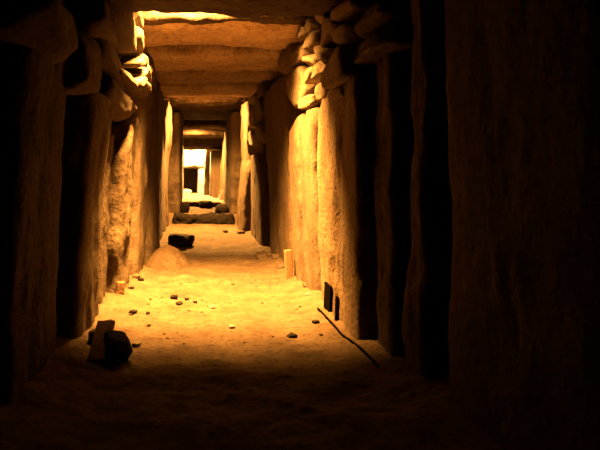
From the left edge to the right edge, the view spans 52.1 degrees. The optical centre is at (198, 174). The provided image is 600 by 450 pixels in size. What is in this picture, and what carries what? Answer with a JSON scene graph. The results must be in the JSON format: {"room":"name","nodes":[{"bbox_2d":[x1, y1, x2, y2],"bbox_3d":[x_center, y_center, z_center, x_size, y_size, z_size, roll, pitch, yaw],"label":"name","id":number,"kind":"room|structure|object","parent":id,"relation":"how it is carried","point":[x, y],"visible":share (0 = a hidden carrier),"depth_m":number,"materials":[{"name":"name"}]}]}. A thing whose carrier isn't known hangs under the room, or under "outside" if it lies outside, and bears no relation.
{"room":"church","nodes":[
{"label":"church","id":0,"kind":"room"},
{"bbox_2d":[0,192,501,449],"bbox_3d":[0.025,0.633,11.203,2.450,0.544,25.405,0,0,0],"label":"floor","id":1,"kind":"structure","parent":0,"point":[216,390],"depth_m":2.48,"materials":[{"name":"beige soil"}]},
{"bbox_2d":[0,46,66,404],"bbox_3d":[-0.744,0.170,2.451,0.371,1.460,0.765,0,0,0],"label":"stone","id":2,"kind":"object","parent":1,"relation":"on","point":[33,94],"visible":0.86,"depth_m":2.21,"materials":[{"name":"brown stone"}]},
{"bbox_2d":[0,0,77,63],"bbox_3d":[-0.627,-0.556,2.218,0.300,0.241,0.680,0,0,0],"label":"rubble stone","id":3,"kind":"object","parent":2,"relation":"on","point":[47,27],"visible":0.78,"depth_m":2.04,"materials":[{"name":"brown stone"}]},
{"bbox_2d":[64,30,101,94],"bbox_3d":[-0.628,-0.515,2.802,0.317,0.314,0.416,0,0,0],"label":"rubble stone","id":4,"kind":"object","parent":2,"relation":"on","point":[83,75],"visible":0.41,"depth_m":2.69,"materials":[{"name":"brown stone"}]},
{"bbox_2d":[56,91,112,338],"bbox_3d":[-0.676,0.230,3.269,0.378,1.340,0.703,0,0,0],"label":"stone","id":5,"kind":"object","parent":1,"relation":"on","point":[88,117],"visible":0.5,"depth_m":3.00,"materials":[{"name":"brown stone"}]},
{"bbox_2d":[99,75,136,121],"bbox_3d":[-0.601,-0.470,3.872,0.332,0.200,1.338,0,0,0],"label":"rubble stone","id":6,"kind":"object","parent":5,"relation":"on","point":[123,106],"visible":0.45,"depth_m":3.49,"materials":[{"name":"brown stone"}]},
{"bbox_2d":[119,68,141,92],"bbox_3d":[-0.525,-0.609,3.886,0.255,0.091,0.823,0,0,0],"label":"rubble stone","id":7,"kind":"object","parent":6,"relation":"on","point":[130,84],"visible":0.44,"depth_m":3.75,"materials":[{"name":"beige stone"}]},
{"bbox_2d":[93,38,125,91],"bbox_3d":[-0.631,-0.664,3.553,0.352,0.265,1.171,0,0,0],"label":"rubble stone","id":8,"kind":"object","parent":7,"relation":"on","point":[110,62],"visible":0.2,"depth_m":3.21,"materials":[{"name":"beige stone"}]},
{"bbox_2d":[62,0,117,46],"bbox_3d":[-0.568,-0.780,3.084,0.257,0.198,0.569,0,0,0],"label":"rubble stone","id":9,"kind":"object","parent":8,"relation":"on","point":[91,17],"visible":0.56,"depth_m":2.85,"materials":[{"name":"brown stone"}]},
{"bbox_2d":[105,0,136,53],"bbox_3d":[-0.521,-0.894,3.494,0.265,0.258,1.044,0,0,0],"label":"rubble stone","id":10,"kind":"object","parent":8,"relation":"on","point":[122,17],"visible":0.48,"depth_m":3.35,"materials":[{"name":"brown stone"}]},
{"bbox_2d":[120,55,145,67],"bbox_3d":[-0.450,-0.770,4.078,0.186,0.117,0.197,0,0,0],"label":"chip","id":11,"kind":"object","parent":8,"relation":"on","point":[132,61],"visible":0.92,"depth_m":4.01,"materials":[{"name":"beige stone"}]},
{"bbox_2d":[127,81,150,98],"bbox_3d":[-0.445,-0.632,4.379,0.187,0.127,0.275,0,0,0],"label":"chip","id":12,"kind":"object","parent":7,"relation":"on","point":[146,89],"visible":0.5,"depth_m":4.40,"materials":[{"name":"beige stone"}]},
{"bbox_2d":[146,64,151,83],"bbox_3d":[-0.449,-0.718,4.458,0.199,0.181,0.331,0,0,0],"label":"chip","id":13,"kind":"object","parent":12,"relation":"on","point":[148,75],"visible":0.2,"depth_m":4.37,"materials":[{"name":"stone"}]},
{"bbox_2d":[135,54,148,67],"bbox_3d":[-0.450,-0.787,4.313,0.179,0.126,0.216,0,0,0],"label":"chip","id":14,"kind":"object","parent":13,"relation":"on","point":[144,56],"visible":0.21,"depth_m":4.22,"materials":[{"name":"stone"}]},
{"bbox_2d":[133,76,147,86],"bbox_3d":[-0.452,-0.626,4.015,0.206,0.097,0.166,0,0,0],"label":"chip","id":15,"kind":"object","parent":7,"relation":"on","point":[141,81],"visible":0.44,"depth_m":3.99,"materials":[{"name":"stone"}]},
{"bbox_2d":[123,67,147,76],"bbox_3d":[-0.449,-0.703,4.153,0.197,0.122,0.214,0,0,0],"label":"chip","id":16,"kind":"object","parent":15,"relation":"on","point":[141,71],"visible":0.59,"depth_m":4.10,"materials":[{"name":"beige stone"}]},
{"bbox_2d":[88,328,95,343],"bbox_3d":[-0.497,0.816,2.969,0.094,0.116,0.097,0,0,0],"label":"rock","id":17,"kind":"object","parent":1,"relation":"on","point":[91,332],"visible":0.16,"depth_m":2.92,"materials":[{"name":"stone"}]},
{"bbox_2d":[87,320,114,361],"bbox_3d":[-0.452,0.769,2.786,0.086,0.156,0.188,0,0,7],"label":"leaning board","id":18,"kind":"object","parent":1,"relation":"on","point":[97,353],"visible":0.94,"depth_m":2.77,"materials":[{"name":"brown wood"}]},
{"bbox_2d":[99,133,113,303],"bbox_3d":[-0.700,0.305,3.910,0.254,1.190,0.494,0,0,0],"label":"stone","id":19,"kind":"object","parent":1,"relation":"on","point":[105,217],"visible":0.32,"depth_m":3.88,"materials":[{"name":"beige stone"}]},
{"bbox_2d":[104,330,132,364],"bbox_3d":[-0.379,0.797,2.780,0.137,0.147,0.170,0,0,-26],"label":"rock","id":20,"kind":"object","parent":1,"relation":"on","point":[119,349],"visible":0.94,"depth_m":2.72,"materials":[{"name":"stone"}]},
{"bbox_2d":[116,281,124,294],"bbox_3d":[-0.547,0.783,4.158,0.067,0.094,0.050,0,0,-17],"label":"wooden block","id":21,"kind":"object","parent":1,"relation":"on","point":[120,286],"visible":0.98,"depth_m":4.14,"materials":[{"name":"brown wood"}]},
{"bbox_2d":[105,114,137,293],"bbox_3d":[-0.647,0.210,4.478,0.333,1.380,0.762,0,0,3],"label":"stone","id":22,"kind":"object","parent":1,"relation":"on","point":[120,198],"visible":0.44,"depth_m":4.21,"materials":[{"name":"beige stone"}]},
{"bbox_2d":[125,284,133,288],"bbox_3d":[-0.518,0.835,4.485,0.066,0.040,0.060,0,0,-16],"label":"pebble","id":23,"kind":"object","parent":1,"relation":"on","point":[129,286],"visible":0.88,"depth_m":4.46,"materials":[{"name":"stone"}]},
{"bbox_2d":[128,309,137,314],"bbox_3d":[-0.403,0.837,3.660,0.042,0.028,0.049,0,0,42],"label":"pebble","id":24,"kind":"object","parent":1,"relation":"on","point":[132,311],"visible":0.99,"depth_m":3.65,"materials":[{"name":"stone"}]},
{"bbox_2d":[132,341,140,346],"bbox_3d":[-0.316,0.848,2.999,0.042,0.027,0.038,0,0,26],"label":"pebble","id":25,"kind":"object","parent":1,"relation":"on","point":[134,343],"visible":1,"depth_m":2.99,"materials":[{"name":"stone"}]},
{"bbox_2d":[132,274,140,278],"bbox_3d":[-0.509,0.824,4.867,0.061,0.042,0.068,0,0,15],"label":"pebble","id":26,"kind":"object","parent":1,"relation":"on","point":[136,276],"visible":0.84,"depth_m":4.84,"materials":[{"name":"stone"}]},
{"bbox_2d":[126,82,152,274],"bbox_3d":[-0.602,0.005,5.406,0.355,1.790,0.862,0,0,0],"label":"stone","id":27,"kind":"object","parent":1,"relation":"on","point":[136,257],"visible":0.39,"depth_m":5.06,"materials":[{"name":"beige stone"}]},
{"bbox_2d":[145,53,156,87],"bbox_3d":[-0.526,-0.955,5.690,0.249,0.269,0.867,0,0,0],"label":"rubble stone","id":28,"kind":"object","parent":27,"relation":"on","point":[150,59],"visible":0.17,"depth_m":5.44,"materials":[{"name":"stone"}]},
{"bbox_2d":[145,80,159,257],"bbox_3d":[-0.588,-0.070,6.550,0.336,1.940,1.122,0,0,0],"label":"stone","id":29,"kind":"object","parent":1,"relation":"on","point":[152,243],"visible":0.44,"depth_m":6.19,"materials":[{"name":"brown stone"}]},
{"bbox_2d":[155,64,279,72],"bbox_3d":[0.125,-1.282,6.335,1.950,0.356,0.570,0,0,0],"label":"capstone","id":30,"kind":"object","parent":29,"relation":"on","point":[258,67],"visible":0.13,"depth_m":6.37,"materials":[{"name":"stone"}]},
{"bbox_2d":[155,70,284,83],"bbox_3d":[0.125,-1.266,6.985,1.950,0.383,0.685,0,0,0],"label":"capstone","id":31,"kind":"object","parent":29,"relation":"on","point":[190,76],"visible":0.34,"depth_m":6.75,"materials":[{"name":"stone"}]},
{"bbox_2d":[159,89,163,239],"bbox_3d":[-0.623,-0.095,7.869,0.304,1.990,1.330,0,0,0],"label":"stone","id":32,"kind":"object","parent":1,"relation":"on","point":[161,107],"visible":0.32,"depth_m":7.90,"materials":[{"name":"brown stone"}]},
{"bbox_2d":[160,82,260,95],"bbox_3d":[0.125,-1.260,7.854,1.950,0.405,0.956,0,0,0],"label":"capstone","id":33,"kind":"object","parent":32,"relation":"on","point":[237,88],"visible":0.32,"depth_m":7.56,"materials":[{"name":"stone"}]},
{"bbox_2d":[163,100,171,231],"bbox_3d":[-0.611,-0.120,9.489,0.373,2.040,1.699,0,0,-1],"label":"stone","id":34,"kind":"object","parent":1,"relation":"on","point":[167,139],"visible":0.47,"depth_m":9.16,"materials":[{"name":"beige stone"}]},
{"bbox_2d":[144,244,190,270],"bbox_3d":[-0.295,0.784,5.746,0.461,0.227,0.710,0,0,0],"label":"heap","id":35,"kind":"object","parent":1,"relation":"on","point":[167,257],"visible":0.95,"depth_m":5.58,"materials":[{"name":"sand"}]},
{"bbox_2d":[170,294,177,298],"bbox_3d":[-0.173,0.846,4.162,0.056,0.032,0.050,0,0,0],"label":"pebble","id":36,"kind":"object","parent":1,"relation":"on","point":[174,296],"visible":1,"depth_m":4.14,"materials":[{"name":"stone"}]},
{"bbox_2d":[168,112,183,212],"bbox_3d":[-0.496,-0.200,11.400,0.427,1.880,1.654,0,0,0],"label":"stone","id":37,"kind":"object","parent":1,"relation":"on","point":[175,158],"visible":0.43,"depth_m":10.62,"materials":[{"name":"brown stone"}]},
{"bbox_2d":[164,96,248,114],"bbox_3d":[0.125,-1.390,10.800,1.950,0.543,1.663,0,0,0],"label":"capstone","id":38,"kind":"object","parent":37,"relation":"on","point":[220,104],"visible":0.3,"depth_m":10.08,"materials":[{"name":"stone"}]},
{"bbox_2d":[168,233,194,247],"bbox_3d":[-0.216,0.829,7.370,0.310,0.217,0.310,0,0,24],"label":"rock","id":39,"kind":"object","parent":1,"relation":"on","point":[175,240],"visible":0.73,"depth_m":7.25,"materials":[{"name":"stone"}]},
{"bbox_2d":[182,140,183,197],"bbox_3d":[-0.615,-0.150,16.241,0.407,1.660,2.153,0,0,2],"label":"stone","id":40,"kind":"object","parent":1,"relation":"on","point":[183,140],"visible":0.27,"depth_m":16.35,"materials":[{"name":"stone"}]},
{"bbox_2d":[183,129,224,138],"bbox_3d":[0.125,-1.275,16.146,1.950,0.572,1.368,0,0,0],"label":"capstone","id":41,"kind":"object","parent":40,"relation":"on","point":[195,133],"visible":0.25,"depth_m":15.53,"materials":[{"name":"stone"}]},
{"bbox_2d":[180,202,189,212],"bbox_3d":[-0.280,0.603,10.945,0.229,0.242,0.327,0,0,-8],"label":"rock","id":42,"kind":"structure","parent":1,"relation":"on","point":[184,206],"depth_m":10.81,"materials":[{"name":"stone"}]},
{"bbox_2d":[183,189,191,193],"bbox_3d":[-0.415,0.590,20.111,0.343,0.244,0.298,0,0,0],"label":"rubble stone","id":43,"kind":"object","parent":1,"relation":"on","point":[186,191],"visible":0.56,"depth_m":19.99,"materials":[{"name":"stone"}]},
{"bbox_2d":[184,168,197,191],"bbox_3d":[-0.305,0.260,21.602,0.619,1.261,0.209,0,0,-6],"label":"leaning slab","id":44,"kind":"object","parent":1,"relation":"on","point":[190,175],"visible":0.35,"depth_m":21.52,"materials":[{"name":"stone"}]},
{"bbox_2d":[197,169,203,193],"bbox_3d":[0.251,0.230,20.441,0.652,0.900,0.962,0,0,0],"label":"stone","id":45,"kind":"object","parent":1,"relation":"on","point":[200,186],"visible":0.38,"depth_m":20.02,"materials":[{"name":"beige stone"}]},
{"bbox_2d":[185,201,221,206],"bbox_3d":[0.060,0.677,13.147,0.880,0.208,0.344,0,0,0],"label":"sill stone","id":46,"kind":"structure","parent":1,"relation":"on","point":[191,203],"depth_m":13.02,"materials":[{"name":"stone"}]},
{"bbox_2d":[173,212,234,224],"bbox_3d":[0.085,0.802,10.501,1.074,0.309,0.246,0,0,4],"label":"sill stone","id":47,"kind":"structure","parent":1,"relation":"on","point":[210,217],"depth_m":10.44,"materials":[{"name":"brown stone"}]},
{"bbox_2d":[199,200,212,208],"bbox_3d":[0.138,0.611,12.386,0.286,0.175,0.398,0,0,0],"label":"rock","id":48,"kind":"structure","parent":1,"relation":"on","point":[203,204],"depth_m":12.22,"materials":[{"name":"stone"}]},
{"bbox_2d":[203,149,216,194],"bbox_3d":[0.429,-0.105,18.863,0.582,1.570,0.778,0,0,0],"label":"stone","id":49,"kind":"object","parent":1,"relation":"on","point":[207,152],"visible":0.28,"depth_m":18.51,"materials":[{"name":"beige stone"}]},
{"bbox_2d":[209,150,221,196],"bbox_3d":[0.628,-0.020,17.703,0.662,1.400,1.064,0,0,0],"label":"stone","id":50,"kind":"object","parent":1,"relation":"on","point":[216,155],"visible":0.38,"depth_m":17.21,"materials":[{"name":"brown stone"}]},
{"bbox_2d":[183,138,223,149],"bbox_3d":[0.125,-0.998,17.879,1.950,0.547,1.097,0,0,0],"label":"capstone","id":51,"kind":"object","parent":50,"relation":"on","point":[193,143],"visible":0.29,"depth_m":17.42,"materials":[{"name":"stone"}]},
{"bbox_2d":[217,139,223,199],"bbox_3d":[0.740,-0.140,16.067,0.563,1.680,1.790,0,0,0],"label":"stone","id":52,"kind":"object","parent":1,"relation":"on","point":[220,195],"visible":0.35,"depth_m":15.55,"materials":[{"name":"beige stone"}]},
{"bbox_2d":[215,203,228,212],"bbox_3d":[0.417,0.610,10.791,0.262,0.198,0.285,0,0,0],"label":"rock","id":53,"kind":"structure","parent":1,"relation":"on","point":[220,208],"depth_m":10.68,"materials":[{"name":"stone"}]},
{"bbox_2d":[223,129,225,201],"bbox_3d":[0.764,-0.160,13.655,0.399,1.800,2.158,0,0,-1],"label":"stone","id":54,"kind":"object","parent":1,"relation":"on","point":[225,129],"visible":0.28,"depth_m":13.63,"materials":[{"name":"stone"}]},
{"bbox_2d":[183,120,225,129],"bbox_3d":[0.125,-1.317,14.287,1.953,0.494,0.856,0,0,0],"label":"capstone","id":55,"kind":"object","parent":54,"relation":"on","point":[188,124],"visible":0.26,"depth_m":13.90,"materials":[{"name":"stone"}]},
{"bbox_2d":[225,112,241,213],"bbox_3d":[0.745,-0.130,11.505,0.467,2.020,1.867,0,0,0],"label":"stone","id":56,"kind":"object","parent":1,"relation":"on","point":[233,121],"visible":0.39,"depth_m":10.62,"materials":[{"name":"brown stone"}]},
{"bbox_2d":[237,102,264,231],"bbox_3d":[0.827,-0.120,9.646,0.432,2.040,1.393,0,0,0],"label":"stone","id":57,"kind":"object","parent":1,"relation":"on","point":[244,191],"visible":0.57,"depth_m":9.14,"materials":[{"name":"beige stone"}]},
{"bbox_2d":[251,152,269,245],"bbox_3d":[0.886,0.305,7.995,0.365,1.190,1.541,0,0,0],"label":"stone","id":58,"kind":"object","parent":1,"relation":"on","point":[260,197],"visible":0.44,"depth_m":7.42,"materials":[{"name":"brown stone"}]},
{"bbox_2d":[248,129,265,145],"bbox_3d":[0.840,-0.526,8.377,0.254,0.262,1.142,0,0,0],"label":"rubble stone","id":59,"kind":"object","parent":58,"relation":"on","point":[253,140],"visible":0.55,"depth_m":8.11,"materials":[{"name":"brown stone"}]},
{"bbox_2d":[248,106,264,127],"bbox_3d":[0.840,-0.812,8.293,0.260,0.262,1.008,0,0,0],"label":"rubble stone","id":60,"kind":"object","parent":59,"relation":"on","point":[252,122],"visible":0.37,"depth_m":8.14,"materials":[{"name":"brown stone"}]},
{"bbox_2d":[248,93,257,105],"bbox_3d":[0.838,-1.042,8.240,0.252,0.178,1.022,0,0,0],"label":"rubble stone","id":61,"kind":"object","parent":60,"relation":"on","point":[253,99],"visible":0.34,"depth_m":8.06,"materials":[{"name":"stone"}]},
{"bbox_2d":[255,123,265,142],"bbox_3d":[0.839,-0.512,7.356,0.267,0.233,0.784,0,0,0],"label":"rubble stone","id":62,"kind":"object","parent":58,"relation":"on","point":[260,131],"visible":0.45,"depth_m":7.08,"materials":[{"name":"brown stone"}]},
{"bbox_2d":[255,97,264,121],"bbox_3d":[0.828,-0.795,7.287,0.247,0.300,0.850,0,0,0],"label":"rubble stone","id":63,"kind":"object","parent":62,"relation":"on","point":[259,107],"visible":0.4,"depth_m":7.13,"materials":[{"name":"brown stone"}]},
{"bbox_2d":[257,80,274,97],"bbox_3d":[0.839,-1.019,7.292,0.240,0.189,0.736,0,0,0],"label":"rubble stone","id":64,"kind":"object","parent":63,"relation":"on","point":[262,88],"visible":0.5,"depth_m":7.00,"materials":[{"name":"beige stone"}]},
{"bbox_2d":[255,251,268,258],"bbox_3d":[0.658,0.841,6.289,0.138,0.065,0.406,0,0,0],"label":"rock","id":65,"kind":"object","parent":1,"relation":"on","point":[259,255],"visible":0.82,"depth_m":6.15,"materials":[{"name":"stone"}]},
{"bbox_2d":[271,254,279,258],"bbox_3d":[0.765,0.808,5.931,0.090,0.058,0.103,0,0,16],"label":"pebble","id":66,"kind":"object","parent":1,"relation":"on","point":[274,256],"visible":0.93,"depth_m":5.90,"materials":[{"name":"stone"}]},
{"bbox_2d":[276,263,284,268],"bbox_3d":[0.743,0.826,5.435,0.072,0.049,0.082,0,0,-35],"label":"pebble","id":67,"kind":"object","parent":1,"relation":"on","point":[278,265],"visible":0.95,"depth_m":5.41,"materials":[{"name":"stone"}]},
{"bbox_2d":[264,76,306,267],"bbox_3d":[0.904,-0.010,6.163,0.398,1.820,1.711,0,0,0],"label":"stone","id":68,"kind":"object","parent":1,"relation":"on","point":[280,115],"visible":0.58,"depth_m":5.77,"materials":[{"name":"brown stone"}]},
{"bbox_2d":[278,53,296,75],"bbox_3d":[0.846,-1.000,5.449,0.259,0.200,0.493,0,0,0],"label":"rubble stone","id":69,"kind":"object","parent":68,"relation":"on","point":[284,68],"visible":0.34,"depth_m":5.33,"materials":[{"name":"brown stone"}]},
{"bbox_2d":[284,249,292,278],"bbox_3d":[0.730,0.728,4.888,0.085,0.245,0.044,0,0,-20],"label":"leaning board","id":70,"kind":"object","parent":1,"relation":"on","point":[288,261],"visible":0.99,"depth_m":4.87,"materials":[{"name":"brown wood"}]},
{"bbox_2d":[287,332,297,337],"bbox_3d":[0.496,0.862,3.204,0.054,0.032,0.048,0,0,-38],"label":"pebble","id":71,"kind":"object","parent":1,"relation":"on","point":[290,335],"visible":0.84,"depth_m":3.19,"materials":[{"name":"stone"}]},
{"bbox_2d":[288,107,321,290],"bbox_3d":[0.919,0.215,4.611,0.354,1.370,1.298,0,0,2],"label":"stone","id":72,"kind":"object","parent":1,"relation":"on","point":[303,135],"visible":0.44,"depth_m":4.36,"materials":[{"name":"beige stone"}]},
{"bbox_2d":[286,64,315,109],"bbox_3d":[0.872,-0.691,4.805,0.286,0.350,0.825,0,0,0],"label":"rubble stone","id":73,"kind":"object","parent":72,"relation":"on","point":[296,88],"visible":0.43,"depth_m":4.59,"materials":[{"name":"beige stone"}]},
{"bbox_2d":[281,42,301,63],"bbox_3d":[0.857,-1.032,5.081,0.280,0.296,0.500,0,0,0],"label":"rubble stone","id":74,"kind":"object","parent":73,"relation":"on","point":[286,53],"visible":0.23,"depth_m":4.98,"materials":[{"name":"brown stone"}]},
{"bbox_2d":[143,21,300,49],"bbox_3d":[0.125,-1.338,4.876,1.950,0.551,1.005,0,0,0],"label":"capstone","id":75,"kind":"object","parent":74,"relation":"on","point":[229,33],"visible":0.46,"depth_m":4.68,"materials":[{"name":"stone"}]},
{"bbox_2d":[291,43,310,66],"bbox_3d":[0.851,-0.917,4.596,0.242,0.171,0.482,0,0,0],"label":"rubble stone","id":76,"kind":"object","parent":73,"relation":"on","point":[299,52],"visible":0.34,"depth_m":4.51,"materials":[{"name":"beige stone"}]},
{"bbox_2d":[296,24,308,42],"bbox_3d":[0.842,-1.041,4.403,0.257,0.120,0.357,0,0,0],"label":"rubble stone","id":77,"kind":"object","parent":76,"relation":"on","point":[302,34],"visible":0.28,"depth_m":4.29,"materials":[{"name":"stone"}]},
{"bbox_2d":[142,11,314,25],"bbox_3d":[0.125,-1.333,4.303,1.951,0.529,0.212,0,0,0],"label":"roof edge stone","id":78,"kind":"object","parent":77,"relation":"on","point":[151,18],"visible":0.26,"depth_m":4.25,"materials":[{"name":"beige stone"}]},
{"bbox_2d":[297,94,321,109],"bbox_3d":[0.836,-0.512,4.224,0.232,0.092,0.562,0,0,0],"label":"rubble stone","id":79,"kind":"object","parent":72,"relation":"on","point":[307,102],"visible":0.42,"depth_m":4.10,"materials":[{"name":"beige stone"}]},
{"bbox_2d":[304,67,320,84],"bbox_3d":[0.864,-0.689,4.169,0.255,0.090,0.380,0,0,0],"label":"rubble stone","id":80,"kind":"object","parent":79,"relation":"on","point":[308,73],"visible":0.34,"depth_m":4.15,"materials":[{"name":"beige stone"}]},
{"bbox_2d":[302,54,319,66],"bbox_3d":[0.860,-0.785,4.144,0.276,0.130,0.307,0,0,0],"label":"rubble stone","id":81,"kind":"object","parent":80,"relation":"on","point":[311,60],"visible":0.4,"depth_m":4.07,"materials":[{"name":"stone"}]},
{"bbox_2d":[302,29,320,53],"bbox_3d":[0.855,-0.902,4.124,0.261,0.134,0.317,0,0,0],"label":"rubble stone","id":82,"kind":"object","parent":81,"relation":"on","point":[313,39],"visible":0.36,"depth_m":4.01,"materials":[{"name":"beige stone"}]},
{"bbox_2d":[305,18,321,33],"bbox_3d":[0.850,-1.007,4.082,0.263,0.117,0.218,0,0,0],"label":"rubble stone","id":83,"kind":"object","parent":82,"relation":"on","point":[311,25],"visible":0.23,"depth_m":4.00,"materials":[{"name":"brown stone"}]},
{"bbox_2d":[323,282,331,311],"bbox_3d":[0.785,0.760,3.660,0.019,0.190,0.170,0,0,0],"label":"strip","id":84,"kind":"object","parent":1,"relation":"on","point":[327,306],"visible":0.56,"depth_m":3.63,"materials":[{"name":"rubber"}]},
{"bbox_2d":[334,296,338,320],"bbox_3d":[0.788,0.780,3.440,0.019,0.170,0.040,0,0,0],"label":"strip","id":85,"kind":"object","parent":1,"relation":"on","point":[336,297],"visible":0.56,"depth_m":3.42,"materials":[{"name":"rubber"}]},
{"bbox_2d":[317,75,378,339],"bbox_3d":[0.928,0.190,3.476,0.347,1.420,1.102,0,0,0],"label":"stone","id":86,"kind":"object","parent":1,"relation":"on","point":[347,236],"visible":0.65,"depth_m":3.09,"materials":[{"name":"beige stone"}]},
{"bbox_2d":[315,83,328,100],"bbox_3d":[0.877,-0.533,3.759,0.259,0.132,0.388,0,0,0],"label":"rubble stone","id":87,"kind":"object","parent":86,"relation":"on","point":[320,92],"visible":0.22,"depth_m":3.74,"materials":[{"name":"beige stone"}]},
{"bbox_2d":[311,61,327,79],"bbox_3d":[0.869,-0.677,3.872,0.252,0.110,0.310,0,0,0],"label":"rubble stone","id":88,"kind":"object","parent":87,"relation":"on","point":[318,68],"visible":0.26,"depth_m":3.82,"materials":[{"name":"beige stone"}]},
{"bbox_2d":[314,45,335,61],"bbox_3d":[0.871,-0.764,3.773,0.262,0.170,0.364,0,0,0],"label":"rubble stone","id":89,"kind":"object","parent":88,"relation":"on","point":[322,53],"visible":0.36,"depth_m":3.67,"materials":[{"name":"beige stone"}]},
{"bbox_2d":[321,16,344,46],"bbox_3d":[0.871,-0.875,3.661,0.250,0.211,0.427,0,0,0],"label":"rubble stone","id":90,"kind":"object","parent":89,"relation":"on","point":[328,25],"visible":0.27,"depth_m":3.60,"materials":[{"name":"brown stone"}]},
{"bbox_2d":[314,11,330,23],"bbox_3d":[0.872,-1.016,3.792,0.255,0.257,0.429,0,0,0],"label":"rubble stone","id":91,"kind":"object","parent":90,"relation":"on","point":[320,19],"visible":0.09,"depth_m":3.69,"materials":[{"name":"stone"}]},
{"bbox_2d":[330,86,343,102],"bbox_3d":[0.876,-0.444,3.368,0.257,0.075,0.388,0,0,0],"label":"rubble stone","id":92,"kind":"object","parent":86,"relation":"on","point":[337,94],"visible":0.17,"depth_m":3.27,"materials":[{"name":"brown stone"}]},
{"bbox_2d":[320,41,376,89],"bbox_3d":[0.854,-0.579,3.268,0.312,0.214,0.570,0,0,0],"label":"rubble stone","id":93,"kind":"object","parent":86,"relation":"on","point":[340,67],"visible":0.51,"depth_m":3.07,"materials":[{"name":"beige stone"}]},
{"bbox_2d":[331,23,364,44],"bbox_3d":[0.883,-0.769,3.292,0.252,0.238,0.460,0,0,0],"label":"rubble stone","id":94,"kind":"object","parent":93,"relation":"on","point":[343,33],"visible":0.43,"depth_m":3.17,"materials":[{"name":"brown stone"}]},
{"bbox_2d":[330,0,379,22],"bbox_3d":[0.874,-0.896,3.265,0.259,0.108,0.411,0,0,0],"label":"rubble stone","id":95,"kind":"object","parent":94,"relation":"on","point":[348,11],"visible":0.56,"depth_m":3.17,"materials":[{"name":"brown stone"}]},
{"bbox_2d":[317,307,378,366],"bbox_3d":[0.754,0.830,3.160,0.018,0.031,1.121,0,0,-2],"label":"cable","id":96,"kind":"object","parent":1,"relation":"on","point":[320,310],"visible":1,"depth_m":3.01,"materials":[{"name":"black rubber"}]},
{"bbox_2d":[374,52,414,355],"bbox_3d":[0.977,0.155,2.807,0.281,1.490,0.319,0,0,0],"label":"stone","id":97,"kind":"object","parent":1,"relation":"on","point":[394,125],"visible":0.44,"depth_m":2.69,"materials":[{"name":"brown stone"}]},
{"bbox_2d":[354,23,413,64],"bbox_3d":[0.928,-0.605,2.858,0.323,0.125,0.604,0,0,0],"label":"rubble stone","id":98,"kind":"object","parent":97,"relation":"on","point":[399,37],"visible":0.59,"depth_m":2.65,"materials":[{"name":"brown stone"}]},
{"bbox_2d":[355,0,412,38],"bbox_3d":[0.927,-0.736,2.816,0.318,0.131,0.478,0,0,0],"label":"rubble stone","id":99,"kind":"object","parent":98,"relation":"on","point":[380,14],"visible":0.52,"depth_m":2.66,"materials":[{"name":"brown stone"}]},
{"bbox_2d":[402,0,452,376],"bbox_3d":[0.978,-0.120,2.446,0.254,2.040,0.263,0,0,0],"label":"stone","id":100,"kind":"object","parent":1,"relation":"on","point":[425,315],"visible":0.62,"depth_m":2.37,"materials":[{"name":"black stone"}]},
{"bbox_2d":[444,0,599,449],"bbox_3d":[0.986,-0.170,1.745,0.241,2.140,0.962,0,0,0],"label":"stone","id":101,"kind":"object","parent":1,"relation":"on","point":[523,79],"visible":0.99,"depth_m":1.63,"materials":[{"name":"brown stone"}]},
{"bbox_3d":[-0.561,-0.160,13.498,0.409,1.800,2.256,0,0,0],"label":"stone","id":102,"kind":"object","parent":1,"relation":"on","visible":0},
{"bbox_2d":[182,114,228,120],"bbox_3d":[0.125,-1.373,12.606,1.950,0.381,1.660,0,0,0],"label":"capstone","id":103,"kind":"object","parent":102,"relation":"on","point":[223,117],"visible":0.16,"depth_m":12.49,"materials":[{"name":"stone"}]},
{"bbox_3d":[1.315,-0.465,11.250,0.370,2.850,25.500,0,0,0],"label":"wall","id":104,"kind":"structure","parent":0,"visible":0},
{"bbox_2d":[184,150,204,168],"bbox_3d":[0.125,-0.834,20.344,1.950,1.264,0.966,0,0,0],"label":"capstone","id":105,"kind":"object","parent":104,"relation":"attached to","point":[192,158],"visible":0.21,"depth_m":19.89,"materials":[{"name":"stone"}]},
{"bbox_2d":[162,94,249,97],"bbox_3d":[0.125,-1.361,8.864,1.950,0.416,0.945,0,0,0],"label":"capstone","id":106,"kind":"object","parent":104,"relation":"attached to","point":[164,95],"visible":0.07,"depth_m":9.04,"materials":[{"name":"stone"}]},
{"bbox_2d":[142,44,280,70],"bbox_3d":[0.125,-1.237,5.656,1.974,0.453,0.714,0,0,0],"label":"capstone","id":107,"kind":"object","parent":104,"relation":"attached to","point":[198,57],"visible":0.32,"depth_m":5.44,"materials":[{"name":"stone"}]},
{"bbox_2d":[130,0,343,17],"bbox_3d":[0.125,-1.285,3.376,1.952,0.653,0.809,0,0,0],"label":"capstone","id":108,"kind":"object","parent":104,"relation":"attached to","point":[232,8],"visible":0.76,"depth_m":3.53,"materials":[{"name":"stone"}]},
{"bbox_3d":[-0.447,-0.807,4.593,0.187,0.140,0.255,0,0,0],"label":"chip","id":109,"kind":"object","parent":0,"visible":0},
{"bbox_2d":[117,48,142,59],"bbox_3d":[-0.554,-0.879,4.375,0.285,0.050,0.910,0,0,0],"label":"rubble stone","id":110,"kind":"object","parent":109,"relation":"on","point":[120,55],"visible":0.09,"depth_m":4.27,"materials":[{"name":"stone"}]},
{"bbox_2d":[135,26,143,51],"bbox_3d":[-0.476,-0.927,4.155,0.204,0.132,0.435,0,0,0],"label":"rubble stone","id":111,"kind":"object","parent":110,"relation":"on","point":[139,32],"visible":0.3,"depth_m":3.99,"materials":[{"name":"beige stone"}]},
{"bbox_2d":[133,12,143,29],"bbox_3d":[-0.488,-1.085,4.180,0.193,0.149,0.398,0,0,0],"label":"rubble stone","id":112,"kind":"object","parent":111,"relation":"on","point":[138,17],"visible":0.27,"depth_m":4.08,"materials":[{"name":"stone"}]}
]}

